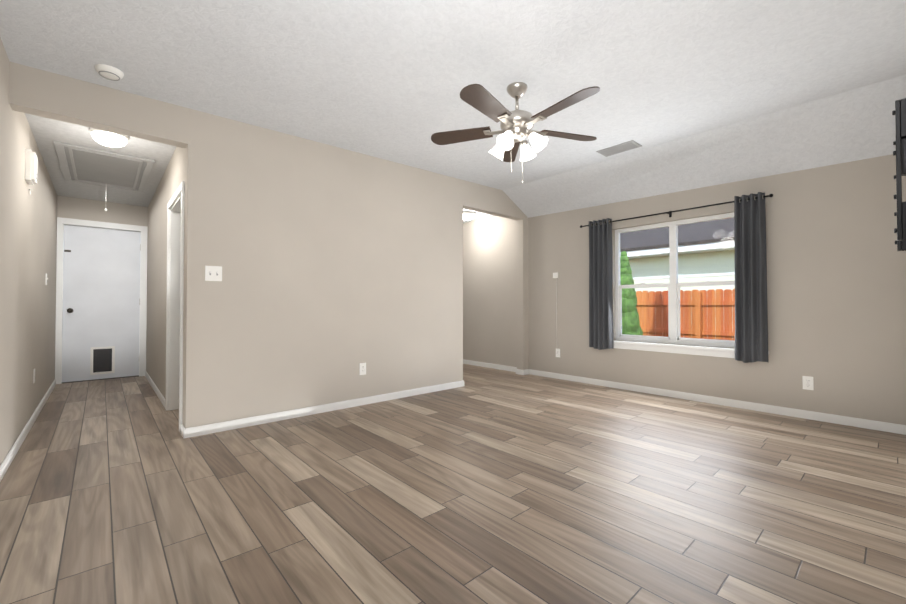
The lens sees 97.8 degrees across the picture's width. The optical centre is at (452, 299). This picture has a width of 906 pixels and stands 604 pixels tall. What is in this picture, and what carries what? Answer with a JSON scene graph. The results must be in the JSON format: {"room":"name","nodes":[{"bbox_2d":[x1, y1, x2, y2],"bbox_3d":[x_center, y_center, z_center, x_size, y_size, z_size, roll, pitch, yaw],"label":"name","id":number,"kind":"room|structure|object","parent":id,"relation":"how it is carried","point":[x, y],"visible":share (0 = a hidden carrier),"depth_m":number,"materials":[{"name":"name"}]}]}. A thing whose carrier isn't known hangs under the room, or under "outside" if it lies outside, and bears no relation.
{"room":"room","nodes":[
{"label":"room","id":0,"kind":"room"},
{"bbox_2d":[0,37,56,464],"bbox_3d":[-2.706,-0.358,2.309,0.120,2.780,7.400,1,-1,-42],"label":"wall","id":1,"kind":"structure","parent":0,"point":[28,237],"depth_m":2.87,"materials":[{"name":"paint"}]},
{"bbox_2d":[0,379,55,481],"bbox_3d":[-2.656,0.996,2.335,0.013,0.072,7.160,1,-1,-42],"label":"baseboard","id":2,"kind":"structure","parent":1,"relation":"attached to","point":[8,459],"depth_m":2.88,"materials":[{"name":"white wood"}]},
{"bbox_2d":[25,148,37,194],"bbox_3d":[-3.214,-0.969,3.018,0.052,0.300,0.213,1,-1,-42],"label":"door chime","id":3,"kind":"object","parent":1,"relation":"attached to","point":[31,159],"visible":1,"depth_m":2.95,"materials":[{"name":"white plastic"}]},
{"bbox_2d":[25,113,176,206],"bbox_3d":[-3.569,-1.394,4.072,0.915,0.100,3.400,1,-1,-42],"label":"ceiling","id":4,"kind":"structure","parent":0,"point":[47,132],"depth_m":3.67,"materials":[{"name":"white paint"}]},
{"bbox_2d":[54,141,154,210],"bbox_3d":[-3.601,-1.180,4.108,0.690,0.326,1.380,1,-1,-42],"label":"ceiling hatch","id":5,"kind":"object","parent":4,"relation":"attached to","point":[85,165],"visible":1,"depth_m":4.00,"materials":[{"name":"white paint"}]},
{"bbox_2d":[89,128,129,147],"bbox_3d":[-2.795,-1.297,3.220,0.252,0.118,0.252,1,-1,-42],"label":"light","id":6,"kind":"object","parent":4,"relation":"attached to","point":[109,139],"visible":0.81,"depth_m":3.16,"materials":[{"name":"white glass"}]},
{"bbox_2d":[55,195,147,331],"bbox_3d":[-4.694,-0.316,5.412,1.035,2.780,0.120,1,-1,-42],"label":"wall","id":7,"kind":"structure","parent":0,"point":[82,209],"depth_m":5.31,"materials":[{"name":"paint"}]},
{"bbox_2d":[62,225,140,381],"bbox_3d":[-4.709,0.048,5.331,0.788,2.026,0.117,1,-1,-42],"label":"door","id":8,"kind":"structure","parent":7,"relation":"in","point":[101,302],"depth_m":5.32,"materials":[{"name":"paint"}]},
{"bbox_2d":[55,217,147,383],"bbox_3d":[-4.734,0.014,5.362,0.913,2.120,0.136,1,-1,-42],"label":"door frame","id":9,"kind":"structure","parent":7,"relation":"attached to","point":[62,222],"depth_m":5.26,"materials":[{"name":"white wood"}]},
{"bbox_2d":[146,147,185,423],"bbox_3d":[-3.183,-0.330,4.401,0.120,2.780,3.400,1,-1,-42],"label":"wall","id":10,"kind":"structure","parent":0,"point":[173,177],"depth_m":4.39,"materials":[{"name":"paint"}]},
{"bbox_2d":[145,371,164,406],"bbox_3d":[-3.565,1.029,4.712,0.013,0.072,2.400,1,-1,-42],"label":"baseboard","id":11,"kind":"structure","parent":10,"relation":"attached to","point":[156,390],"depth_m":4.51,"materials":[{"name":"white wood"}]},
{"bbox_2d":[165,181,184,432],"bbox_3d":[-2.392,0.058,3.507,0.152,1.980,0.940,1,-1,-42],"label":"trim","id":12,"kind":"structure","parent":10,"relation":"attached to","point":[174,309],"depth_m":3.77,"materials":[{"name":"white wood"}]},
{"bbox_2d":[181,424,185,437],"bbox_3d":[-2.066,1.006,3.028,0.013,0.072,0.158,1,-1,-42],"label":"baseboard","id":13,"kind":"structure","parent":10,"relation":"attached to","point":[183,432],"depth_m":3.00,"materials":[{"name":"white wood"}]},
{"bbox_2d":[9,62,528,429],"bbox_3d":[-0.840,-0.333,4.130,5.090,2.780,0.120,1,-1,-42],"label":"wall","id":14,"kind":"structure","parent":0,"point":[338,264],"depth_m":3.56,"materials":[{"name":"paint"}]},
{"bbox_2d":[205,266,221,280],"bbox_3d":[-1.881,-0.207,3.110,0.115,0.118,0.017,1,-1,-42],"label":"light switch","id":15,"kind":"object","parent":14,"relation":"attached to","point":[213,273],"visible":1,"depth_m":3.11,"materials":[{"name":"white plastic"}]},
{"bbox_2d":[186,380,463,437],"bbox_3d":[-0.943,1.018,3.931,2.865,0.072,0.013,1,-1,-42],"label":"baseboard","id":16,"kind":"structure","parent":14,"relation":"attached to","point":[234,424],"depth_m":3.59,"materials":[{"name":"white wood"}]},
{"bbox_2d":[359,363,365,374],"bbox_3d":[-0.905,0.695,3.971,0.072,0.118,0.008,1,-1,-42],"label":"outlet","id":17,"kind":"object","parent":14,"relation":"attached to","point":[362,368],"visible":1,"depth_m":3.97,"materials":[{"name":"white plastic"}]},
{"bbox_2d":[516,369,522,374],"bbox_3d":[0.963,1.043,5.724,0.013,0.072,0.133,1,-1,-42],"label":"baseboard","id":18,"kind":"structure","parent":14,"relation":"attached to","point":[519,371],"depth_m":5.72,"materials":[{"name":"white wood"}]},
{"bbox_2d":[523,369,528,374],"bbox_3d":[1.051,1.042,5.705,0.120,0.072,0.013,1,-1,-42],"label":"baseboard","id":19,"kind":"structure","parent":14,"relation":"attached to","point":[526,372],"depth_m":5.70,"materials":[{"name":"white wood"}]},
{"bbox_2d":[0,364,905,603],"bbox_3d":[-0.760,1.115,4.021,5.690,0.120,7.760,1,-1,-42],"label":"floor","id":20,"kind":"structure","parent":0,"point":[484,485],"depth_m":1.99,"materials":[{"name":"brown wood"}]},
{"bbox_2d":[0,0,905,217],"bbox_3d":[0.410,-1.395,2.740,5.090,0.485,3.640,1,-1,-42],"label":"ceiling","id":21,"kind":"structure","parent":0,"point":[692,94],"depth_m":2.61,"materials":[{"name":"white paint"}]},
{"bbox_2d":[95,64,123,80],"bbox_3d":[-2.188,-1.442,2.518,0.140,0.040,0.140,1,-1,-42],"label":"smoke detector","id":22,"kind":"object","parent":21,"relation":"attached to","point":[109,72],"visible":1,"depth_m":2.49,"materials":[{"name":"white plastic"}]},
{"bbox_2d":[431,82,599,183],"bbox_3d":[0.463,-1.161,2.748,1.232,0.685,1.213,1,-1,-42],"label":"ceiling fan","id":23,"kind":"object","parent":21,"relation":"hanging from","point":[516,125],"visible":1,"depth_m":2.71,"materials":[{"name":"brown wood"}]},
{"bbox_2d":[596,140,641,156],"bbox_3d":[1.660,-1.511,3.962,0.210,0.012,0.370,1,-1,-42],"label":"ceiling vent","id":24,"kind":"object","parent":21,"relation":"in","point":[619,148],"visible":1,"depth_m":3.95,"materials":[{"name":"metal"}]},
{"bbox_2d":[463,209,494,222],"bbox_3d":[-1.457,-1.393,5.617,4.055,0.100,2.900,1,-1,-42],"label":"ceiling","id":25,"kind":"structure","parent":0,"point":[479,215],"depth_m":6.26,"materials":[{"name":"white paint"}]},
{"bbox_2d":[463,211,475,220],"bbox_3d":[0.213,-1.277,6.097,0.278,0.118,0.278,1,-1,-42],"label":"light","id":26,"kind":"object","parent":25,"relation":"attached to","point":[468,215],"visible":0.81,"depth_m":6.00,"materials":[{"name":"white glass"}]},
{"bbox_2d":[463,154,905,424],"bbox_3d":[1.327,-0.312,5.644,0.160,2.780,6.780,1,-1,-42],"label":"wall","id":27,"kind":"structure","parent":0,"point":[836,282],"depth_m":3.64,"materials":[{"name":"paint"}]},
{"bbox_2d":[463,359,516,371],"bbox_3d":[0.049,1.059,6.932,0.013,0.072,2.887,1,-1,-42],"label":"baseboard","id":28,"kind":"structure","parent":27,"relation":"attached to","point":[494,366],"depth_m":6.30,"materials":[{"name":"white wood"}]},
{"bbox_2d":[556,348,559,356],"bbox_3d":[1.430,0.724,5.386,0.008,0.118,0.072,1,-1,-42],"label":"outlet","id":29,"kind":"object","parent":27,"relation":"attached to","point":[557,352],"visible":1,"depth_m":5.39,"materials":[{"name":"white plastic"}]},
{"bbox_2d":[580,192,772,362],"bbox_3d":[2.291,-0.192,4.331,0.141,1.587,1.942,1,-1,-42],"label":"curtains","id":30,"kind":"object","parent":27,"relation":"hanging from","point":[751,326],"visible":1,"depth_m":3.77,"materials":[{"name":"grey fabric"}]},
{"bbox_2d":[614,212,768,357],"bbox_3d":[2.381,-0.145,4.387,0.163,1.450,1.785,1,-1,-42],"label":"window","id":31,"kind":"structure","parent":27,"relation":"in","point":[674,312],"depth_m":4.37,"materials":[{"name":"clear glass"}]},
{"bbox_2d":[529,369,905,434],"bbox_3d":[2.311,1.024,4.390,0.013,0.072,3.627,1,-1,-42],"label":"baseboard","id":32,"kind":"structure","parent":27,"relation":"attached to","point":[858,422],"depth_m":3.81,"materials":[{"name":"white wood"}]},
{"bbox_2d":[802,376,813,389],"bbox_3d":[3.126,0.733,3.481,0.008,0.118,0.072,1,-1,-42],"label":"outlet","id":33,"kind":"object","parent":27,"relation":"attached to","point":[808,382],"visible":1,"depth_m":3.48,"materials":[{"name":"white plastic"}]},
{"bbox_3d":[1.720,-0.371,1.375,5.250,2.780,0.120,1,-1,-42],"label":"wall tv","id":34,"kind":"object","parent":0,"visible":0},
{"bbox_2d":[892,98,905,250],"bbox_3d":[1.438,-0.353,1.247,0.900,0.460,0.064,1,-1,-42],"label":"mount","id":35,"kind":"object","parent":34,"relation":"attached to","point":[899,112],"visible":1,"depth_m":1.15,"materials":[{"name":"black metal"}]},
{"label":"outside","id":36,"kind":"structure","parent":0,"visible":0},
{"bbox_3d":[8.024,1.703,11.133,17.180,0.100,30.000,1,-1,-42],"label":"ground","id":37,"kind":"structure","parent":36,"visible":0},
{"bbox_2d":[620,251,642,334],"bbox_3d":[3.738,0.280,8.559,0.766,2.700,0.724,1,-1,-42],"label":"tree","id":38,"kind":"object","parent":37,"relation":"on","point":[628,304],"depth_m":8.38,"materials":[{"name":"green plant"}]},
{"bbox_2d":[620,217,734,337],"bbox_3d":[8.012,-1.458,12.506,6.630,6.260,28.000,1,-1,-42],"label":"house","id":39,"kind":"structure","parent":37,"relation":"on","point":[656,239],"depth_m":10.45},
{"bbox_2d":[636,288,734,340],"bbox_3d":[5.060,0.697,8.542,0.108,1.842,22.048,1,-1,-42],"label":"fence","id":40,"kind":"object","parent":37,"relation":"on","point":[707,307],"depth_m":8.45,"materials":[{"name":"brown wood"}]}
]}

